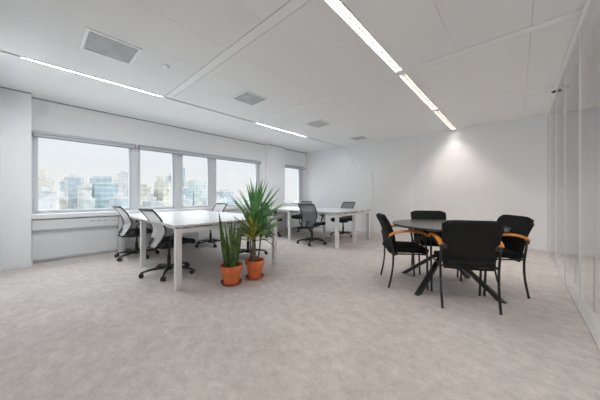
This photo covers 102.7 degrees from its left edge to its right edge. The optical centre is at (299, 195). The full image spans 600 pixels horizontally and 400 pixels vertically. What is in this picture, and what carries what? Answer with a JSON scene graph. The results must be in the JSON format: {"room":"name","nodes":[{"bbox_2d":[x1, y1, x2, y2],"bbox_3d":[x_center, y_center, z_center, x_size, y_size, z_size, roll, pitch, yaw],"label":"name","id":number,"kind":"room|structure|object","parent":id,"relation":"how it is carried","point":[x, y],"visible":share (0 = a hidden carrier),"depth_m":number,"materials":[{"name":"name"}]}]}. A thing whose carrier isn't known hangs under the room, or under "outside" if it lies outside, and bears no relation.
{"room":"open-plan office","nodes":[
{"label":"open-plan office","id":0,"kind":"room"},
{"bbox_2d":[0,86,305,266],"bbox_3d":[-2.128,-0.350,6.235,0.482,2.860,7.600,0,0,42],"label":"wall","id":1,"kind":"structure","parent":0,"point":[20,114],"depth_m":4.21,"materials":[{"name":"white paint"}]},
{"bbox_2d":[32,216,117,259],"bbox_3d":[-3.877,0.703,4.211,0.116,0.645,1.102,0,0,42],"label":"wall convector","id":2,"kind":"structure","parent":1,"relation":"attached to","point":[60,237],"depth_m":4.14,"materials":[{"name":"white metal"}]},
{"bbox_2d":[32,134,130,213],"bbox_3d":[-3.906,-0.365,4.395,0.150,1.310,1.345,0,0,42],"label":"window","id":3,"kind":"structure","parent":1,"relation":"attached to","point":[35,139],"depth_m":3.91,"materials":[{"name":"silver metal"}]},
{"bbox_2d":[32,130,135,148],"bbox_3d":[-3.796,-0.997,4.337,0.068,0.097,1.411,0,0,42],"label":"roller blind","id":4,"kind":"object","parent":1,"relation":"attached to","point":[41,134],"visible":0.96,"depth_m":4.23,"materials":[{"name":"grey fabric"}]},
{"bbox_2d":[118,215,173,248],"bbox_3d":[-3.135,0.703,5.033,0.116,0.645,1.106,0,0,42],"label":"wall convector","id":5,"kind":"structure","parent":1,"relation":"attached to","point":[128,242],"depth_m":4.81,"materials":[{"name":"white metal"}]},
{"bbox_2d":[1,225,300,270],"bbox_3d":[-2.049,1.050,6.144,0.242,0.060,7.030,0,0,42],"label":"baseboard","id":6,"kind":"structure","parent":1,"relation":"attached to","point":[24,265],"depth_m":4.13,"materials":[{"name":"white paint"}]},
{"bbox_2d":[131,146,173,209],"bbox_3d":[-3.180,-0.365,5.199,0.150,1.310,0.820,0,0,42],"label":"window","id":7,"kind":"structure","parent":1,"relation":"attached to","point":[172,155],"depth_m":4.92,"materials":[{"name":"silver metal"}]},
{"bbox_2d":[174,154,208,208],"bbox_3d":[-2.624,-0.365,5.814,0.150,1.310,0.840,0,0,42],"label":"window","id":8,"kind":"structure","parent":1,"relation":"attached to","point":[207,205],"depth_m":5.53,"materials":[{"name":"silver metal"}]},
{"bbox_2d":[138,145,260,163],"bbox_3d":[-2.246,-0.997,6.052,0.068,0.097,3.126,0,0,42],"label":"roller blind","id":9,"kind":"object","parent":1,"relation":"attached to","point":[141,147],"visible":1,"depth_m":5.71,"materials":[{"name":"grey fabric"}]},
{"bbox_2d":[182,211,223,238],"bbox_3d":[-2.390,0.703,5.857,0.116,0.645,1.106,0,0,42],"label":"wall convector","id":10,"kind":"structure","parent":1,"relation":"attached to","point":[216,232],"depth_m":5.87,"materials":[{"name":"white metal"}]},
{"bbox_2d":[215,159,258,205],"bbox_3d":[-1.764,-0.365,6.766,0.150,1.310,1.445,0,0,42],"label":"window","id":11,"kind":"structure","parent":1,"relation":"attached to","point":[215,159],"depth_m":7.19,"materials":[{"name":"silver metal"}]},
{"bbox_2d":[223,209,265,234],"bbox_3d":[-1.529,0.703,6.810,0.116,0.645,1.455,0,0,42],"label":"wall convector","id":12,"kind":"structure","parent":1,"relation":"attached to","point":[228,211],"depth_m":6.47,"materials":[{"name":"white metal"}]},
{"bbox_2d":[285,168,299,203],"bbox_3d":[-0.337,-0.365,8.323,0.080,1.270,0.900,0,0,42],"label":"window","id":13,"kind":"structure","parent":1,"relation":"attached to","point":[292,168],"depth_m":8.62,"materials":[{"name":"silver metal"}]},
{"bbox_2d":[285,212,300,226],"bbox_3d":[-0.156,0.703,8.329,0.116,0.645,1.170,0,0,42],"label":"wall convector","id":14,"kind":"structure","parent":1,"relation":"attached to","point":[295,222],"depth_m":8.22,"materials":[{"name":"white metal"}]},
{"bbox_2d":[285,165,304,169],"bbox_3d":[-0.213,-0.997,8.302,0.068,0.097,1.081,0,0,42],"label":"roller blind","id":15,"kind":"object","parent":1,"relation":"attached to","point":[286,166],"visible":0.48,"depth_m":8.31,"materials":[{"name":"grey fabric"}]},
{"bbox_2d":[245,257,263,277],"bbox_3d":[-0.596,0.951,3.167,0.251,0.232,0.251,0,0,42],"label":"pot","id":16,"kind":"object","parent":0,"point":[254,265],"depth_m":3.09,"materials":[{"name":"ceramic"}]},
{"bbox_2d":[0,226,599,399],"bbox_3d":[0.624,1.180,3.749,8.100,0.200,7.600,0,0,42],"label":"floor","id":17,"kind":"structure","parent":0,"point":[321,322],"depth_m":1.91,"materials":[{"name":"carpet"}]},
{"bbox_2d":[112,206,158,261],"bbox_3d":[-2.889,0.621,4.273,0.681,0.916,0.681,0,0,38],"label":"office chair","id":18,"kind":"object","parent":17,"relation":"on","point":[126,229],"visible":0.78,"depth_m":4.11,"materials":[{"name":"grey plastic"}]},
{"bbox_2d":[138,208,195,281],"bbox_3d":[-1.842,0.621,3.361,0.669,0.916,0.690,0,0,36],"label":"office chair","id":19,"kind":"object","parent":17,"relation":"on","point":[157,240],"visible":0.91,"depth_m":3.18,"materials":[{"name":"grey fabric"}]},
{"bbox_2d":[118,210,277,290],"bbox_3d":[-1.895,0.708,4.209,2.745,0.745,1.575,0,0,42],"label":"desk","id":20,"kind":"object","parent":17,"relation":"on","point":[176,220],"visible":0.82,"depth_m":3.57,"materials":[{"name":"white laminate"}]},
{"bbox_2d":[194,203,227,247],"bbox_3d":[-1.974,0.621,5.271,0.689,0.916,0.682,0,0,36],"label":"office chair","id":21,"kind":"object","parent":17,"relation":"on","point":[219,207],"visible":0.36,"depth_m":5.32,"materials":[{"name":"grey plastic"}]},
{"bbox_2d":[219,214,242,286],"bbox_3d":[-0.828,0.630,2.962,0.348,0.899,0.275,0,0,24],"label":"potted snake plant","id":22,"kind":"object","parent":17,"relation":"on","point":[231,268],"visible":1,"depth_m":2.91,"materials":[{"name":"green plant"}]},
{"bbox_2d":[237,205,267,256],"bbox_3d":[-0.944,0.621,4.339,0.682,0.916,0.682,0,0,-44],"label":"office chair","id":23,"kind":"object","parent":17,"relation":"on","point":[242,250],"visible":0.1,"depth_m":4.34,"materials":[{"name":"grey plastic"}]},
{"bbox_2d":[228,178,288,280],"bbox_3d":[-0.558,0.408,3.209,0.810,1.344,0.781,0,0,-10],"label":"yucca","id":24,"kind":"object","parent":17,"relation":"on","point":[255,219],"visible":0.98,"depth_m":3.10,"materials":[{"name":"plant"}]},
{"bbox_2d":[257,202,281,237],"bbox_3d":[-0.815,0.621,6.481,0.689,0.916,0.682,0,0,42],"label":"office chair","id":25,"kind":"object","parent":17,"relation":"on","point":[275,212],"visible":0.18,"depth_m":6.33,"materials":[{"name":"grey plastic"}]},
{"bbox_2d":[291,201,311,231],"bbox_3d":[0.065,0.621,7.441,0.668,0.916,0.689,0,0,36],"label":"office chair","id":26,"kind":"object","parent":17,"relation":"on","point":[296,216],"visible":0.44,"depth_m":7.41,"materials":[{"name":"grey plastic"}]},
{"bbox_2d":[297,203,326,245],"bbox_3d":[0.291,0.621,5.468,0.668,0.916,0.689,0,0,30],"label":"office chair","id":27,"kind":"object","parent":17,"relation":"on","point":[308,211],"visible":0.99,"depth_m":5.31,"materials":[{"name":"black fabric"}]},
{"bbox_2d":[269,206,370,248],"bbox_3d":[0.222,0.708,6.410,2.835,0.745,1.510,0,0,42],"label":"desk","id":28,"kind":"object","parent":17,"relation":"on","point":[338,212],"visible":0.78,"depth_m":5.74,"materials":[{"name":"white laminate"}]},
{"bbox_2d":[330,202,354,237],"bbox_3d":[1.167,0.621,6.502,0.682,0.916,0.686,0,0,-45],"label":"office chair","id":29,"kind":"object","parent":17,"relation":"on","point":[343,219],"visible":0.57,"depth_m":6.53,"materials":[{"name":"grey plastic"}]},
{"bbox_2d":[376,213,428,289],"bbox_3d":[1.261,0.653,3.031,0.553,0.858,0.566,0,0,8],"label":"armchair","id":30,"kind":"object","parent":17,"relation":"on","point":[389,242],"visible":0.94,"depth_m":2.83,"materials":[{"name":"black fabric"}]},
{"bbox_2d":[410,210,458,277],"bbox_3d":[1.918,0.653,3.474,0.566,0.858,0.553,0,0,12],"label":"armchair","id":31,"kind":"object","parent":17,"relation":"on","point":[418,214],"visible":0.27,"depth_m":3.62,"materials":[{"name":"black fabric"}]},
{"bbox_2d":[392,219,511,303],"bbox_3d":[1.758,0.709,2.900,1.200,0.742,1.200,0,0,42],"label":"round table","id":32,"kind":"object","parent":17,"relation":"on","point":[427,226],"visible":0.61,"depth_m":2.74,"materials":[{"name":"grey laminate"}]},
{"bbox_2d":[428,220,504,314],"bbox_3d":[1.651,0.653,2.424,0.566,0.858,0.553,0,0,16],"label":"armchair","id":33,"kind":"object","parent":17,"relation":"on","point":[475,245],"visible":1,"depth_m":2.24,"materials":[{"name":"black fabric"}]},
{"bbox_2d":[460,214,533,298],"bbox_3d":[2.258,0.653,2.788,0.553,0.858,0.566,0,0,7],"label":"armchair","id":34,"kind":"object","parent":17,"relation":"on","point":[514,241],"visible":0.51,"depth_m":2.58,"materials":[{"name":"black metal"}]},
{"bbox_2d":[0,0,599,152],"bbox_3d":[0.624,-1.730,3.749,8.100,0.300,7.600,0,0,42],"label":"ceiling","id":35,"kind":"structure","parent":0,"point":[312,53],"depth_m":2.80,"materials":[{"name":"white paint"}]},
{"bbox_2d":[18,55,163,96],"bbox_3d":[-2.674,-1.621,3.265,0.049,0.089,1.500,0,0,42],"label":"recessed light","id":36,"kind":"object","parent":35,"relation":"in","point":[23,57],"visible":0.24,"depth_m":3.13,"materials":[{"name":"glowing white plastic diffuser"}]},
{"bbox_2d":[79,27,142,65],"bbox_3d":[-2.017,-1.574,2.563,0.470,0.012,0.460,0,0,42],"label":"ceiling vent","id":37,"kind":"object","parent":35,"relation":"in","point":[93,41],"visible":1,"depth_m":2.55,"materials":[{"name":"grey metal"}]},
{"bbox_2d":[162,64,169,69],"bbox_3d":[-1.635,-1.563,2.919,0.085,0.031,0.085,0,0,42],"label":"smoke detector","id":38,"kind":"object","parent":35,"relation":"attached to","point":[166,67],"visible":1,"depth_m":2.90,"materials":[{"name":"white plastic"}]},
{"bbox_2d":[171,98,251,121],"bbox_3d":[-1.557,-1.621,4.500,0.049,0.089,1.590,0,0,42],"label":"recessed light","id":39,"kind":"object","parent":35,"relation":"in","point":[171,98],"visible":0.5,"depth_m":4.38,"materials":[{"name":"white plastic"}]},
{"bbox_2d":[165,0,309,97],"bbox_3d":[-0.408,-1.609,2.310,4.583,0.062,0.100,0,0,42],"label":"trim","id":40,"kind":"structure","parent":35,"relation":"attached to","point":[290,6],"depth_m":2.44,"materials":[{"name":"silver metal"}]},
{"bbox_2d":[230,90,268,105],"bbox_3d":[-0.813,-1.574,3.888,0.450,0.012,0.450,0,0,42],"label":"ceiling vent","id":41,"kind":"object","parent":35,"relation":"in","point":[247,97],"visible":1,"depth_m":3.88,"materials":[{"name":"grey metal"}]},
{"bbox_2d":[233,92,265,104],"bbox_3d":[-0.813,-1.577,3.888,0.390,0.004,0.390,0,0,42],"label":"grille","id":42,"kind":"object","parent":41,"relation":"attached to","point":[249,98],"depth_m":3.88,"materials":[{"name":"grey metal"}]},
{"bbox_2d":[256,122,306,136],"bbox_3d":[-0.384,-1.621,5.799,0.049,0.089,1.670,0,0,42],"label":"recessed light","id":43,"kind":"object","parent":35,"relation":"in","point":[256,122],"visible":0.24,"depth_m":5.70,"materials":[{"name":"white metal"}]},
{"bbox_2d":[305,119,332,127],"bbox_3d":[0.406,-1.574,5.253,0.450,0.012,0.450,0,0,42],"label":"ceiling vent","id":44,"kind":"object","parent":35,"relation":"in","point":[320,123],"visible":1,"depth_m":5.24,"materials":[{"name":"grey metal"}]},
{"bbox_2d":[308,120,329,126],"bbox_3d":[0.406,-1.577,5.253,0.390,0.004,0.390,0,0,42],"label":"grille","id":45,"kind":"object","parent":44,"relation":"attached to","point":[318,123],"depth_m":5.22,"materials":[{"name":"grey metal"}]},
{"bbox_2d":[348,135,369,140],"bbox_3d":[1.602,-1.574,6.531,0.450,0.012,0.450,0,0,42],"label":"ceiling vent","id":46,"kind":"object","parent":35,"relation":"in","point":[361,137],"visible":1,"depth_m":6.55,"materials":[{"name":"grey metal"}]},
{"bbox_2d":[351,136,366,139],"bbox_3d":[1.602,-1.577,6.531,0.390,0.004,0.390,0,0,42],"label":"grille","id":47,"kind":"object","parent":46,"relation":"attached to","point":[356,137],"depth_m":6.58,"materials":[{"name":"grey metal"}]},
{"bbox_2d":[324,0,402,72],"bbox_3d":[0.719,-1.621,2.444,0.094,0.089,1.590,0,0,42],"label":"recessed light","id":48,"kind":"object","parent":35,"relation":"in","point":[338,6],"visible":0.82,"depth_m":2.33,"materials":[{"name":"white glowing light diffuser plastic"}]},
{"bbox_2d":[253,8,582,121],"bbox_3d":[0.738,-1.609,3.579,4.583,0.062,0.100,0,0,42],"label":"trim","id":49,"kind":"structure","parent":35,"relation":"attached to","point":[576,13],"depth_m":2.70,"materials":[{"name":"silver metal"}]},
{"bbox_2d":[399,73,437,109],"bbox_3d":[1.892,-1.621,3.742,0.094,0.089,1.670,0,0,42],"label":"recessed light","id":50,"kind":"object","parent":35,"relation":"in","point":[405,77],"visible":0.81,"depth_m":3.60,"materials":[{"name":"white glowing light diffuser plastic"}]},
{"bbox_2d":[309,83,555,136],"bbox_3d":[1.938,-1.609,4.907,4.583,0.062,0.100,0,0,42],"label":"trim","id":51,"kind":"structure","parent":35,"relation":"attached to","point":[553,84],"depth_m":4.23,"materials":[{"name":"silver metal"}]},
{"bbox_2d":[434,110,455,129],"bbox_3d":[3.079,-1.621,5.055,0.094,0.089,1.630,0,0,42],"label":"recessed light","id":52,"kind":"object","parent":35,"relation":"in","point":[439,113],"visible":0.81,"depth_m":5.00,"materials":[{"name":"white plastic"}]},
{"bbox_2d":[545,88,555,92],"bbox_3d":[3.707,-1.552,3.539,0.141,0.054,0.100,0,0,11],"label":"sensor","id":53,"kind":"object","parent":35,"relation":"attached to","point":[548,90],"visible":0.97,"depth_m":3.53,"materials":[{"name":"white plastic"}]},
{"bbox_2d":[306,107,599,256],"bbox_3d":[3.092,-0.350,6.405,8.200,2.860,0.250,0,0,42],"label":"wall","id":54,"kind":"structure","parent":0,"point":[488,172],"depth_m":5.64,"materials":[{"name":"white paint"}]},
{"bbox_2d":[372,174,372,230],"bbox_3d":[2.134,0.185,7.094,0.025,1.690,0.012,0,0,42],"label":"trim","id":55,"kind":"structure","parent":54,"relation":"attached to","point":[372,174],"depth_m":7.08,"materials":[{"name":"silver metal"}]},
{"bbox_2d":[318,226,546,250],"bbox_3d":[2.574,1.055,6.697,6.040,0.050,0.012,0,0,42],"label":"baseboard","id":56,"kind":"structure","parent":54,"relation":"attached to","point":[529,248],"depth_m":6.58,"materials":[{"name":"white paint"}]},
{"bbox_2d":[545,0,599,348],"bbox_3d":[2.490,-0.250,2.043,0.135,2.660,7.030,0,0,42],"label":"wall","id":57,"kind":"structure","parent":0,"point":[564,111],"depth_m":2.57,"materials":[{"name":"white"}]},
{"label":"outside","id":58,"kind":"structure","parent":0,"visible":0},
{"bbox_3d":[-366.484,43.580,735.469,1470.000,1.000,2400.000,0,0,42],"label":"ground","id":59,"kind":"structure","parent":58,"visible":0},
{"bbox_2d":[38,170,47,189],"bbox_3d":[-201.493,11.640,187.190,30.400,62.879,6.433,0,0,42],"label":"office tower","id":60,"kind":"structure","parent":59,"relation":"on","point":[42,179],"depth_m":178.40,"materials":[{"name":"beige concrete"}]},
{"bbox_2d":[38,186,57,209],"bbox_3d":[-147.598,18.775,139.442,26.400,48.610,8.266,0,0,42],"label":"office tower","id":61,"kind":"structure","parent":59,"relation":"on","point":[47,198],"depth_m":131.22,"materials":[{"name":"white concrete"}]},
{"bbox_2d":[41,186,49,189],"bbox_3d":[-148.212,-4.280,139.732,11.700,2.500,3.540,0,0,42],"label":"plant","id":62,"kind":"object","parent":61,"relation":"on","point":[42,187],"depth_m":135.72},
{"bbox_2d":[48,178,53,190],"bbox_3d":[-247.208,12.741,237.278,25.400,60.679,5.030,0,0,42],"label":"office tower","id":63,"kind":"structure","parent":59,"relation":"on","point":[50,181],"depth_m":229.35,"materials":[{"name":"beige concrete"}]},
{"bbox_2d":[59,179,63,196],"bbox_3d":[-218.336,13.631,220.755,20.400,58.897,3.582,0,0,42],"label":"office tower","id":64,"kind":"structure","parent":59,"relation":"on","point":[61,183],"depth_m":215.57,"materials":[{"name":"blue glass"}]},
{"bbox_2d":[57,191,68,209],"bbox_3d":[-111.283,20.504,112.512,16.400,45.152,2.951,0,0,42],"label":"office tower","id":65,"kind":"structure","parent":59,"relation":"on","point":[62,200],"depth_m":107.60,"materials":[{"name":"beige concrete"}]},
{"bbox_2d":[64,173,83,208],"bbox_3d":[-176.912,12.994,187.546,34.400,60.172,9.016,0,0,42],"label":"office tower","id":66,"kind":"structure","parent":59,"relation":"on","point":[72,181],"depth_m":175.51,"materials":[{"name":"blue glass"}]},
{"bbox_2d":[77,181,91,208],"bbox_3d":[-142.451,16.741,158.563,24.400,52.679,5.119,0,0,42],"label":"office tower","id":67,"kind":"structure","parent":59,"relation":"on","point":[83,187],"depth_m":152.07,"materials":[{"name":"grey concrete"}]},
{"bbox_2d":[79,192,95,208],"bbox_3d":[-98.859,20.712,111.345,16.400,44.736,4.076,0,0,42],"label":"office tower","id":68,"kind":"structure","parent":59,"relation":"on","point":[86,202],"depth_m":106.71,"materials":[{"name":"grey concrete"}]},
{"bbox_2d":[83,192,89,197],"bbox_3d":[-99.218,-0.406,111.545,7.200,2.500,1.654,0,0,42],"label":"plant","id":69,"kind":"object","parent":68,"relation":"on","point":[85,194],"depth_m":109.35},
{"bbox_2d":[87,176,117,208],"bbox_3d":[-146.869,14.462,177.538,36.400,57.236,13.427,0,0,42],"label":"office tower","id":70,"kind":"structure","parent":59,"relation":"on","point":[103,188],"depth_m":165.52,"materials":[{"name":"teal glass"}]},
{"bbox_2d":[109,192,127,207],"bbox_3d":[-97.211,20.598,129.576,18.400,44.963,6.334,0,0,42],"label":"office tower","id":71,"kind":"structure","parent":59,"relation":"on","point":[119,199],"depth_m":124.30,"materials":[{"name":"blue glass"}]},
{"bbox_2d":[115,192,123,196],"bbox_3d":[-97.645,-0.633,129.768,8.100,2.500,2.670,0,0,42],"label":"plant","id":72,"kind":"object","parent":71,"relation":"on","point":[118,194],"depth_m":127.13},
{"bbox_2d":[117,170,127,196],"bbox_3d":[-176.341,8.821,240.383,24.400,68.517,6.826,0,0,42],"label":"office tower","id":73,"kind":"structure","parent":59,"relation":"on","point":[122,178],"depth_m":232.62,"materials":[{"name":"grey concrete"}]},
{"bbox_2d":[140,184,150,206],"bbox_3d":[-132.450,16.701,199.463,24.400,52.758,8.725,0,0,42],"label":"office tower","id":74,"kind":"structure","parent":59,"relation":"on","point":[145,191],"depth_m":191.63,"materials":[{"name":"beige concrete"}]},
{"bbox_2d":[142,197,163,206],"bbox_3d":[-86.238,21.774,140.230,16.400,42.612,6.461,0,0,42],"label":"office tower","id":75,"kind":"structure","parent":59,"relation":"on","point":[151,201],"depth_m":136.55,"materials":[{"name":"grey concrete"}]},
{"bbox_2d":[147,197,156,200],"bbox_3d":[-86.636,1.718,140.386,7.200,2.500,2.728,0,0,42],"label":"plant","id":76,"kind":"object","parent":75,"relation":"on","point":[148,198],"depth_m":138.38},
{"bbox_2d":[153,174,170,206],"bbox_3d":[-115.734,12.692,201.556,22.400,60.776,6.384,0,0,42],"label":"office tower","id":77,"kind":"structure","parent":59,"relation":"on","point":[162,187],"depth_m":195.75,"materials":[{"name":"beige concrete"}]},
{"bbox_2d":[183,167,184,185],"bbox_3d":[-148.364,2.986,296.703,18.400,80.188,5.094,0,0,42],"label":"office tower","id":78,"kind":"structure","parent":59,"relation":"on","point":[183,167],"depth_m":291.06,"materials":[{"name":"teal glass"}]},
{"bbox_2d":[183,195,191,205],"bbox_3d":[-75.161,21.349,152.489,16.400,43.461,6.411,0,0,42],"label":"office tower","id":79,"kind":"structure","parent":59,"relation":"on","point":[186,202],"depth_m":147.76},
{"bbox_2d":[183,186,192,205],"bbox_3d":[-126.419,16.133,264.310,22.400,53.894,7.805,0,0,42],"label":"office tower","id":80,"kind":"structure","parent":59,"relation":"on","point":[188,192],"depth_m":256.93,"materials":[{"name":"teal glass"}]},
{"bbox_2d":[183,180,205,205],"bbox_3d":[-125.143,11.950,285.112,28.400,62.260,14.474,0,0,42],"label":"office tower","id":81,"kind":"structure","parent":59,"relation":"on","point":[199,187],"depth_m":275.17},
{"bbox_2d":[202,195,226,204],"bbox_3d":[-81.218,21.184,227.822,26.400,43.792,11.398,0,0,42],"label":"office tower","id":82,"kind":"structure","parent":59,"relation":"on","point":[204,200],"depth_m":222.03,"materials":[{"name":"grey concrete"}]},
{"bbox_2d":[216,190,233,204],"bbox_3d":[-109.281,17.079,345.923,26.400,52.002,16.188,0,0,42],"label":"office tower","id":83,"kind":"structure","parent":59,"relation":"on","point":[222,193],"depth_m":337.72,"materials":[{"name":"blue glass"}]},
{"bbox_2d":[234,198,249,203],"bbox_3d":[-106.027,23.128,416.647,26.400,39.905,36.536,0,0,42],"label":"office tower","id":84,"kind":"structure","parent":59,"relation":"on","point":[236,199],"depth_m":406.92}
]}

